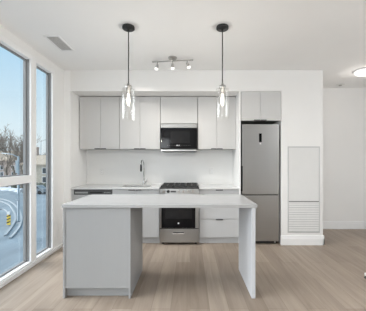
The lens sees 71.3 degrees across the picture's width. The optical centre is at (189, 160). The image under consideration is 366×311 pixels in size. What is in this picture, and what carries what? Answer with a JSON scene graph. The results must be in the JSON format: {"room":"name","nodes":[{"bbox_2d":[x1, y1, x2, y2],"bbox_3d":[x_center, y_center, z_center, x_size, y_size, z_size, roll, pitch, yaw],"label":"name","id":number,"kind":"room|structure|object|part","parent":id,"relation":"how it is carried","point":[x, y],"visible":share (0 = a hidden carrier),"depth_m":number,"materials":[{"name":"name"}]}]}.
{"room":"kitchen","nodes":[
{"label":"kitchen","id":0,"kind":"room"},
{"bbox_2d":[0,25,86,246],"bbox_3d":[-2.062,-0.005,-0.565,0.275,2.910,10.870,0,0,0],"label":"wall","id":1,"kind":"structure","parent":0,"point":[70,160],"depth_m":4.09,"materials":[{"name":"white paint"}]},
{"bbox_2d":[0,34,33,282],"bbox_3d":[-2.058,-0.007,2.570,0.120,2.685,1.450,0,0,0],"label":"window","id":2,"kind":"structure","parent":1,"relation":"in","point":[27,178],"depth_m":3.24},
{"bbox_2d":[0,243,62,288],"bbox_3d":[-2.016,1.325,-0.948,0.028,0.050,10.105,0,0,0],"label":"baseboard","id":3,"kind":"structure","parent":1,"relation":"attached to","point":[2,284],"depth_m":3.17,"materials":[{"name":"white paint"}]},
{"bbox_2d":[34,57,54,260],"bbox_3d":[-2.068,-0.007,3.551,0.100,2.685,0.508,0,0,0],"label":"window","id":4,"kind":"structure","parent":1,"relation":"in","point":[50,73],"depth_m":3.74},
{"bbox_2d":[70,70,280,98],"bbox_3d":[-0.228,-1.293,4.438,3.395,0.334,0.665,0,0,0],"label":"soffit","id":5,"kind":"structure","parent":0,"point":[84,83],"depth_m":4.11,"materials":[{"name":"white paint"}]},
{"bbox_2d":[241,91,280,123],"bbox_3d":[1.144,-0.885,4.402,0.640,0.478,0.636,0,0,0],"label":"upper cabinet","id":6,"kind":"object","parent":5,"relation":"attached to","point":[257,107],"visible":0.98,"depth_m":4.10,"materials":[{"name":"grey laminate"}]},
{"bbox_3d":[0.976,-0.885,4.109,0.300,0.471,0.019,0,0,0],"label":"door","id":7,"kind":"part","parent":6,"relation":"part of","materials":[{"name":"grey laminate"}]},
{"bbox_3d":[1.296,-0.885,4.109,0.332,0.471,0.019,0,0,0],"label":"door","id":8,"kind":"part","parent":6,"relation":"part of","materials":[{"name":"grey laminate"}]},
{"bbox_2d":[0,0,365,87],"bbox_3d":[0.950,-1.520,-0.463,6.300,0.120,11.275,0,0,0],"label":"ceiling","id":9,"kind":"structure","parent":0,"point":[329,36],"depth_m":2.92,"materials":[{"name":"paint"}]},
{"bbox_2d":[43,35,74,50],"bbox_3d":[-1.617,-1.456,3.170,0.189,0.008,0.414,0,0,0],"label":"ceiling vent","id":10,"kind":"object","parent":9,"relation":"in","point":[57,41],"visible":1,"depth_m":3.14,"materials":[{"name":"grey metal"}]},
{"bbox_2d":[122,23,134,105],"bbox_3d":[-0.668,-0.954,2.770,0.143,1.012,0.143,0,0,0],"label":"pendant light","id":11,"kind":"object","parent":9,"relation":"hanging from","point":[126,27],"visible":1,"depth_m":2.76,"materials":[{"name":"black metal"}]},
{"bbox_3d":[-0.668,-1.123,2.770,0.011,0.595,0.011,0,0,0],"label":"stem","id":12,"kind":"part","parent":11,"relation":"part of","materials":[{"name":"black metal"}]},
{"bbox_2d":[125,83,131,93],"bbox_3d":[-0.668,-0.786,2.770,0.072,0.117,0.072,0,0,0],"label":"socket","id":13,"kind":"object","parent":11,"relation":"attached to","point":[128,87],"depth_m":2.75,"materials":[{"name":"silver metal"}]},
{"bbox_3d":[-0.668,-0.664,2.770,0.038,0.127,0.038,0,0,0],"label":"bulb","id":14,"kind":"part","parent":11,"relation":"part of","materials":[{"name":"white"}]},
{"bbox_2d":[152,56,192,69],"bbox_3d":[-0.246,-1.375,3.604,0.586,0.169,0.132,0,0,0],"label":"track light","id":15,"kind":"object","parent":9,"relation":"attached to","point":[172,59],"visible":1,"depth_m":3.59,"materials":[{"name":"silver metal"}]},
{"bbox_2d":[216,23,228,105],"bbox_3d":[0.352,-0.954,2.770,0.143,1.012,0.143,0,0,0],"label":"pendant light","id":16,"kind":"object","parent":9,"relation":"hanging from","point":[222,27],"visible":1,"depth_m":2.76,"materials":[{"name":"black metal"}]},
{"bbox_3d":[0.352,-1.123,2.770,0.011,0.595,0.011,0,0,0],"label":"stem","id":17,"kind":"part","parent":16,"relation":"part of","materials":[{"name":"black metal"}]},
{"bbox_2d":[219,83,225,93],"bbox_3d":[0.352,-0.786,2.770,0.072,0.117,0.072,0,0,0],"label":"socket","id":18,"kind":"object","parent":16,"relation":"attached to","point":[222,87],"depth_m":2.75,"materials":[{"name":"silver metal"}]},
{"bbox_3d":[0.352,-0.664,2.770,0.038,0.127,0.038,0,0,0],"label":"bulb","id":19,"kind":"part","parent":16,"relation":"part of","materials":[{"name":"white glass"}]},
{"bbox_2d":[353,67,365,75],"bbox_3d":[2.820,-1.415,4.100,0.340,0.090,0.340,0,0,0],"label":"flush ceiling light","id":20,"kind":"object","parent":9,"relation":"attached to","point":[361,71],"visible":1,"depth_m":4.06,"materials":[{"name":"white glass"}]},
{"bbox_2d":[0,229,365,310],"bbox_3d":[0.950,1.410,-0.463,6.300,0.120,11.275,0,0,0],"label":"floor","id":21,"kind":"structure","parent":0,"point":[329,276],"depth_m":2.81,"materials":[{"name":"brown wood"}]},
{"bbox_2d":[71,189,73,200],"bbox_3d":[-1.907,0.906,4.340,0.035,0.888,0.400,0,0,0],"label":"filler panel","id":22,"kind":"object","parent":21,"relation":"on","point":[72,190],"visible":0.18,"depth_m":4.14,"materials":[{"name":"white laminate"}]},
{"bbox_2d":[74,189,112,199],"bbox_3d":[-1.577,0.905,4.438,0.622,0.890,0.604,0,0,0],"label":"dishwasher","id":23,"kind":"object","parent":21,"relation":"on","point":[78,193],"visible":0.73,"depth_m":4.14,"materials":[{"name":"metal"}]},
{"bbox_3d":[-1.577,0.897,4.152,0.618,0.695,0.032,0,0,0],"label":"door","id":24,"kind":"part","parent":23,"relation":"part of","materials":[{"name":"silver metal"}]},
{"bbox_2d":[112,189,159,242],"bbox_3d":[-0.881,0.905,4.441,0.762,0.889,0.638,0,0,0],"label":"base cabinet","id":25,"kind":"object","parent":21,"relation":"on","point":[151,216],"visible":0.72,"depth_m":4.14,"materials":[{"name":"grey laminate"}]},
{"bbox_2d":[71,184,161,188],"bbox_3d":[-1.210,0.444,4.439,1.429,0.028,0.647,0,0,0],"label":"countertop","id":26,"kind":"structure","parent":25,"relation":"on","point":[86,186],"depth_m":4.30,"materials":[{"name":"white stone"}]},
{"bbox_2d":[119,186,152,189],"bbox_3d":[-0.922,0.555,4.430,0.515,0.190,0.360,0,0,0],"label":"sink","id":27,"kind":"object","parent":26,"relation":"in","point":[125,186],"visible":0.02,"depth_m":4.60,"materials":[{"name":"metal"}]},
{"bbox_2d":[140,160,146,184],"bbox_3d":[-0.857,0.202,4.598,0.099,0.455,0.209,0,0,26],"label":"faucet","id":28,"kind":"object","parent":26,"relation":"on","point":[144,181],"visible":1,"depth_m":4.66,"materials":[{"name":"silver metal"}]},
{"bbox_3d":[-1.073,0.855,4.149,0.374,0.774,0.019,0,0,0],"label":"door","id":29,"kind":"part","parent":25,"relation":"part of","materials":[{"name":"white laminate"}]},
{"bbox_3d":[-0.693,0.855,4.149,0.382,0.774,0.019,0,0,0],"label":"door","id":30,"kind":"part","parent":25,"relation":"part of","materials":[{"name":"white laminate"}]},
{"bbox_2d":[61,194,256,297],"bbox_3d":[-0.299,0.888,2.871,1.916,0.924,0.758,0,0,0],"label":"kitchen island","id":31,"kind":"object","parent":21,"relation":"on","point":[103,233],"visible":1,"depth_m":2.51,"materials":[{"name":"white stone"}]},
{"bbox_3d":[-1.239,0.904,2.825,0.018,0.892,0.641,0,0,0],"label":"panel","id":32,"kind":"part","parent":31,"relation":"part of","materials":[{"name":"grey laminate"}]},
{"bbox_3d":[-0.916,0.857,2.519,0.627,0.790,0.018,0,0,0],"label":"panel","id":33,"kind":"part","parent":31,"relation":"part of","materials":[{"name":"grey laminate"}]},
{"bbox_3d":[-0.594,0.904,2.825,0.018,0.892,0.641,0,0,0],"label":"panel","id":34,"kind":"part","parent":31,"relation":"part of","materials":[{"name":"grey laminate"}]},
{"bbox_2d":[61,194,256,207],"bbox_3d":[-0.299,0.442,2.871,1.916,0.032,0.758,0,0,0],"label":"island countertop","id":35,"kind":"structure","parent":31,"relation":"on","point":[93,200],"depth_m":2.68,"materials":[{"name":"white stone"}]},
{"bbox_3d":[0.625,0.904,2.840,0.037,0.892,0.671,0,0,0],"label":"panel","id":36,"kind":"part","parent":31,"relation":"part of","materials":[{"name":"grey laminate"}]},
{"bbox_2d":[159,183,198,243],"bbox_3d":[-0.172,0.874,4.384,0.636,0.952,0.712,0,0,0],"label":"gas range","id":37,"kind":"object","parent":21,"relation":"on","point":[177,225],"visible":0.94,"depth_m":4.08,"materials":[{"name":"silver metal"}]},
{"bbox_3d":[-0.186,0.855,4.084,0.545,0.439,0.006,0,0,0],"label":"door glass","id":38,"kind":"part","parent":37,"relation":"part of","materials":[{"name":"black glass"}]},
{"bbox_2d":[159,186,198,188],"bbox_3d":[-0.172,0.436,4.415,0.636,0.017,0.651,0,0,0],"label":"cooktop","id":39,"kind":"object","parent":37,"relation":"in","point":[162,187],"depth_m":4.12,"materials":[{"name":"black metal"}]},
{"bbox_3d":[-0.172,0.497,4.104,0.636,0.105,0.062,0,0,0],"label":"control panel","id":40,"kind":"part","parent":37,"relation":"part of","materials":[{"name":"silver metal"}]},
{"bbox_3d":[-0.172,1.198,4.106,0.632,0.213,0.043,0,0,0],"label":"storage drawer","id":41,"kind":"part","parent":37,"relation":"part of","materials":[{"name":"silver metal"}]},
{"bbox_3d":[-0.172,0.818,4.106,0.632,0.520,0.043,0,0,0],"label":"oven door","id":42,"kind":"part","parent":37,"relation":"part of","materials":[{"name":"black glass"}]},
{"bbox_2d":[199,189,238,242],"bbox_3d":[0.474,0.906,4.441,0.645,0.888,0.638,0,0,0],"label":"base cabinet","id":43,"kind":"object","parent":21,"relation":"on","point":[216,225],"visible":0.68,"depth_m":4.14,"materials":[{"name":"grey laminate"}]},
{"bbox_2d":[198,184,238,188],"bbox_3d":[0.474,0.445,4.439,0.645,0.030,0.647,0,0,0],"label":"countertop","id":44,"kind":"structure","parent":43,"relation":"on","point":[201,186],"depth_m":4.30,"materials":[{"name":"white stone"}]},
{"bbox_3d":[0.474,1.095,4.149,0.641,0.295,0.019,0,0,0],"label":"drawer","id":45,"kind":"part","parent":43,"relation":"part of","materials":[{"name":"white laminate"}]},
{"bbox_3d":[0.474,0.767,4.149,0.641,0.345,0.019,0,0,0],"label":"drawer","id":46,"kind":"part","parent":43,"relation":"part of","materials":[{"name":"white laminate"}]},
{"bbox_3d":[0.474,0.528,4.149,0.641,0.120,0.019,0,0,0],"label":"drawer","id":47,"kind":"part","parent":43,"relation":"part of","materials":[{"name":"white laminate"}]},
{"bbox_2d":[233,91,240,242],"bbox_3d":[0.806,0.112,4.431,0.018,2.476,0.662,0,0,0],"label":"gable panel","id":48,"kind":"object","parent":21,"relation":"on","point":[236,152],"visible":0.4,"depth_m":4.19,"materials":[{"name":"white paint"}]},
{"bbox_2d":[241,124,278,243],"bbox_3d":[1.138,0.372,4.426,0.600,1.955,0.628,0,0,0],"label":"refrigerator","id":49,"kind":"object","parent":21,"relation":"on","point":[259,142],"visible":0.78,"depth_m":4.12,"materials":[{"name":"metal"}]},
{"bbox_3d":[0.844,0.285,4.139,0.012,0.410,0.051,0,0,0],"label":"pocket handle","id":50,"kind":"part","parent":49,"relation":"part of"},
{"bbox_3d":[1.139,-0.026,4.149,0.598,1.137,0.068,0,0,0],"label":"door","id":51,"kind":"part","parent":49,"relation":"part of","materials":[{"name":"silver metal"}]},
{"bbox_3d":[1.139,0.925,4.149,0.598,0.739,0.068,0,0,0],"label":"door","id":52,"kind":"part","parent":49,"relation":"part of","materials":[{"name":"silver metal"}]},
{"bbox_2d":[274,70,322,243],"bbox_3d":[1.805,-0.055,4.590,0.670,2.810,0.970,0,0,0],"label":"wall pillar","id":53,"kind":"structure","parent":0,"point":[301,123],"depth_m":4.11,"materials":[{"name":"white paint"}]},
{"bbox_2d":[281,235,324,244],"bbox_3d":[1.808,1.272,4.573,0.699,0.155,0.970,0,0,0],"label":"baseboard","id":54,"kind":"structure","parent":53,"relation":"attached to","point":[285,239],"depth_m":4.09,"materials":[{"name":"white paint"}]},
{"bbox_2d":[288,146,319,232],"bbox_3d":[1.830,0.460,4.099,0.516,1.390,0.012,0,0,0],"label":"access panel","id":55,"kind":"object","parent":53,"relation":"attached to","point":[303,161],"visible":1,"depth_m":4.10,"materials":[{"name":"paint"}]},
{"bbox_3d":[1.830,0.217,4.102,0.480,0.855,0.006,0,0,0],"label":"panel door","id":56,"kind":"part","parent":55,"relation":"part of","materials":[{"name":"paint"}]},
{"bbox_2d":[289,201,318,226],"bbox_3d":[1.830,0.888,4.101,0.484,0.489,0.008,0,0,0],"label":"grille","id":57,"kind":"object","parent":55,"relation":"attached to","point":[301,213],"depth_m":4.10,"materials":[{"name":"metal"}]},
{"bbox_2d":[323,88,365,220],"bbox_3d":[3.070,-0.055,5.125,1.860,2.810,0.100,0,0,0],"label":"wall","id":58,"kind":"structure","parent":0,"point":[344,109],"depth_m":5.07,"materials":[{"name":"white paint"}]},
{"bbox_2d":[323,221,365,228],"bbox_3d":[3.062,1.272,5.066,1.843,0.155,0.017,0,0,0],"label":"baseboard","id":59,"kind":"structure","parent":58,"relation":"attached to","point":[326,224],"depth_m":5.06,"materials":[{"name":"white paint"}]},
{"bbox_3d":[-0.228,-0.055,4.820,3.395,2.810,0.100,0,0,0],"label":"wall","id":60,"kind":"structure","parent":0,"visible":0},
{"bbox_2d":[87,150,232,183],"bbox_3d":[-0.564,0.120,4.766,2.722,0.660,0.008,0,0,0],"label":"backsplash","id":61,"kind":"structure","parent":60,"relation":"attached to","point":[119,166],"depth_m":4.76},
{"bbox_2d":[80,97,123,149],"bbox_3d":[-1.570,-0.659,4.583,0.692,0.914,0.358,0,0,0],"label":"upper cabinet","id":62,"kind":"object","parent":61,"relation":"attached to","point":[99,116],"visible":1,"depth_m":4.42,"materials":[{"name":"grey laminate"}]},
{"bbox_3d":[-1.734,-0.659,4.429,0.361,0.907,0.019,0,0,0],"label":"door","id":63,"kind":"part","parent":62,"relation":"part of","materials":[{"name":"grey laminate"}]},
{"bbox_3d":[-1.387,-0.659,4.429,0.323,0.907,0.019,0,0,0],"label":"door","id":64,"kind":"part","parent":62,"relation":"part of","materials":[{"name":"grey laminate"}]},
{"bbox_2d":[120,97,160,149],"bbox_3d":[-0.869,-0.659,4.583,0.706,0.914,0.358,0,0,0],"label":"upper cabinet","id":65,"kind":"object","parent":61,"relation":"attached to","point":[140,121],"visible":0.98,"depth_m":4.42,"materials":[{"name":"grey laminate"}]},
{"bbox_3d":[-1.044,-0.659,4.429,0.351,0.907,0.019,0,0,0],"label":"door","id":66,"kind":"part","parent":65,"relation":"part of","materials":[{"name":"grey laminate"}]},
{"bbox_3d":[-0.692,-0.659,4.429,0.347,0.907,0.019,0,0,0],"label":"door","id":67,"kind":"part","parent":65,"relation":"part of","materials":[{"name":"grey laminate"}]},
{"bbox_2d":[197,97,235,149],"bbox_3d":[0.465,-0.659,4.583,0.658,0.914,0.358,0,0,0],"label":"upper cabinet","id":68,"kind":"object","parent":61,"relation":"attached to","point":[216,123],"visible":1,"depth_m":4.42,"materials":[{"name":"grey laminate"}]},
{"bbox_3d":[0.300,-0.659,4.429,0.324,0.907,0.019,0,0,0],"label":"door","id":69,"kind":"part","parent":68,"relation":"part of","materials":[{"name":"grey laminate"}]},
{"bbox_3d":[0.629,-0.659,4.429,0.326,0.907,0.019,0,0,0],"label":"door","id":70,"kind":"part","parent":68,"relation":"part of","materials":[{"name":"grey laminate"}]},
{"bbox_2d":[161,97,196,123],"bbox_3d":[-0.191,-0.883,4.591,0.642,0.466,0.342,0,0,0],"label":"upper cabinet","id":71,"kind":"object","parent":60,"relation":"attached to","point":[174,110],"visible":0.95,"depth_m":4.42,"materials":[{"name":"grey laminate"}]},
{"bbox_2d":[161,124,196,151],"bbox_3d":[-0.191,-0.401,4.563,0.626,0.478,0.394,0,0,0],"label":"microwave","id":72,"kind":"object","parent":71,"relation":"attached to","point":[174,137],"visible":1,"depth_m":4.37,"materials":[{"name":"metal"}]},
{"bbox_3d":[-0.191,-0.603,4.387,0.626,0.070,0.030,0,0,0],"label":"vent trim","id":73,"kind":"part","parent":72,"relation":"part of","materials":[{"name":"silver metal"}]},
{"bbox_3d":[-0.191,-0.182,4.386,0.626,0.029,0.032,0,0,0],"label":"trim","id":74,"kind":"part","parent":72,"relation":"part of","materials":[{"name":"silver metal"}]},
{"label":"outside","id":75,"kind":"structure","parent":0,"visible":0},
{"bbox_3d":[-131.500,6.000,100.000,257.000,0.300,440.000,0,0,0],"label":"snow","id":76,"kind":"object","parent":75,"visible":0},
{"bbox_2d":[0,124,14,148],"bbox_3d":[-77.161,-4.774,105.691,11.873,21.291,13.482,0,0,38],"label":"bare tree","id":77,"kind":"object","parent":76,"relation":"on","point":[7,124],"visible":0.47,"depth_m":105.16,"materials":[{"name":"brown plant"}]},
{"bbox_2d":[0,134,22,186],"bbox_3d":[-41.359,-0.308,58.361,9.229,12.328,5.809,0,0,34],"label":"bare tree","id":78,"kind":"object","parent":76,"relation":"on","point":[8,162],"visible":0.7,"depth_m":57.95,"materials":[{"name":"brown plant"}]},
{"bbox_2d":[0,148,22,175],"bbox_3d":[-60.500,0.700,86.500,11.800,10.300,10.000,0,0,0],"label":"house","id":79,"kind":"structure","parent":76,"relation":"on","point":[2,173],"depth_m":82.00,"materials":[{"name":"brick"}]},
{"bbox_2d":[0,132,22,174],"bbox_3d":[-45.682,-1.190,65.237,8.919,14.132,7.037,0,0,-30],"label":"bare tree","id":80,"kind":"object","parent":76,"relation":"on","point":[3,151],"visible":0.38,"depth_m":65.89,"materials":[{"name":"brown plant"}]},
{"bbox_2d":[0,187,22,192],"bbox_3d":[-37.978,5.833,53.778,54.890,1.083,9.243,0,0,16],"label":"snow bank","id":81,"kind":"object","parent":76,"relation":"on","point":[1,188],"visible":0.14,"depth_m":50.05,"materials":[{"name":"white snow"}]},
{"bbox_2d":[3,132,22,188],"bbox_3d":[-35.963,-0.189,53.656,5.270,12.102,7.330,0,0,-42],"label":"bare tree","id":82,"kind":"object","parent":76,"relation":"on","point":[15,144],"visible":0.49,"depth_m":53.48,"materials":[{"name":"brown plant"}]},
{"bbox_2d":[11,183,45,187],"bbox_3d":[-32.796,5.306,54.209,10.294,1.484,1.829,0,0,0],"label":"hedge","id":83,"kind":"object","parent":76,"relation":"on","point":[44,184],"visible":0.16,"depth_m":53.57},
{"bbox_2d":[19,147,45,183],"bbox_3d":[-32.500,1.250,61.500,10.800,9.200,10.000,0,0,0],"label":"house","id":84,"kind":"structure","parent":76,"relation":"on","point":[40,159],"depth_m":57.01,"materials":[{"name":"stone"}]},
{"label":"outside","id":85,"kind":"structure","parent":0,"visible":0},
{"bbox_2d":[0,190,45,273],"bbox_3d":[-52.000,5.835,15.000,96.000,0.030,110.000,0,0,0],"label":"road","id":86,"kind":"structure","parent":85,"point":[11,250],"depth_m":21.05,"materials":[{"name":"white snow"}]},
{"bbox_2d":[0,201,16,235],"bbox_3d":[-22.120,5.770,30.166,2.160,0.100,25.961,0,0,-41],"label":"kerb","id":87,"kind":"object","parent":86,"relation":"on","point":[12,208],"visible":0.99,"depth_m":24.93,"materials":[{"name":"concrete"}]},
{"bbox_2d":[7,212,10,225],"bbox_3d":[-16.263,5.200,22.925,0.340,1.300,0.150,0,0,0],"label":"marker","id":88,"kind":"object","parent":86,"relation":"on","point":[8,213],"visible":0.95,"depth_m":22.86,"materials":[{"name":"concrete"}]},
{"bbox_2d":[2,153,19,221],"bbox_3d":[-17.179,2.531,24.415,1.764,6.638,0.360,0,0,0],"label":"pole","id":89,"kind":"object","parent":86,"relation":"on","point":[17,195],"visible":0.95,"depth_m":24.36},
{"bbox_2d":[0,198,22,238],"bbox_3d":[-21.520,5.770,30.317,2.038,0.100,27.528,0,0,-40],"label":"kerb","id":90,"kind":"object","parent":86,"relation":"on","point":[13,203],"visible":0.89,"depth_m":24.11,"materials":[{"name":"concrete"}]},
{"bbox_2d":[20,185,45,193],"bbox_3d":[-27.590,5.095,45.400,4.220,1.450,1.780,0,0,0],"label":"parked car","id":91,"kind":"object","parent":86,"relation":"on","point":[39,188],"visible":0.41,"depth_m":44.55,"materials":[{"name":"grey paint"}]}
]}

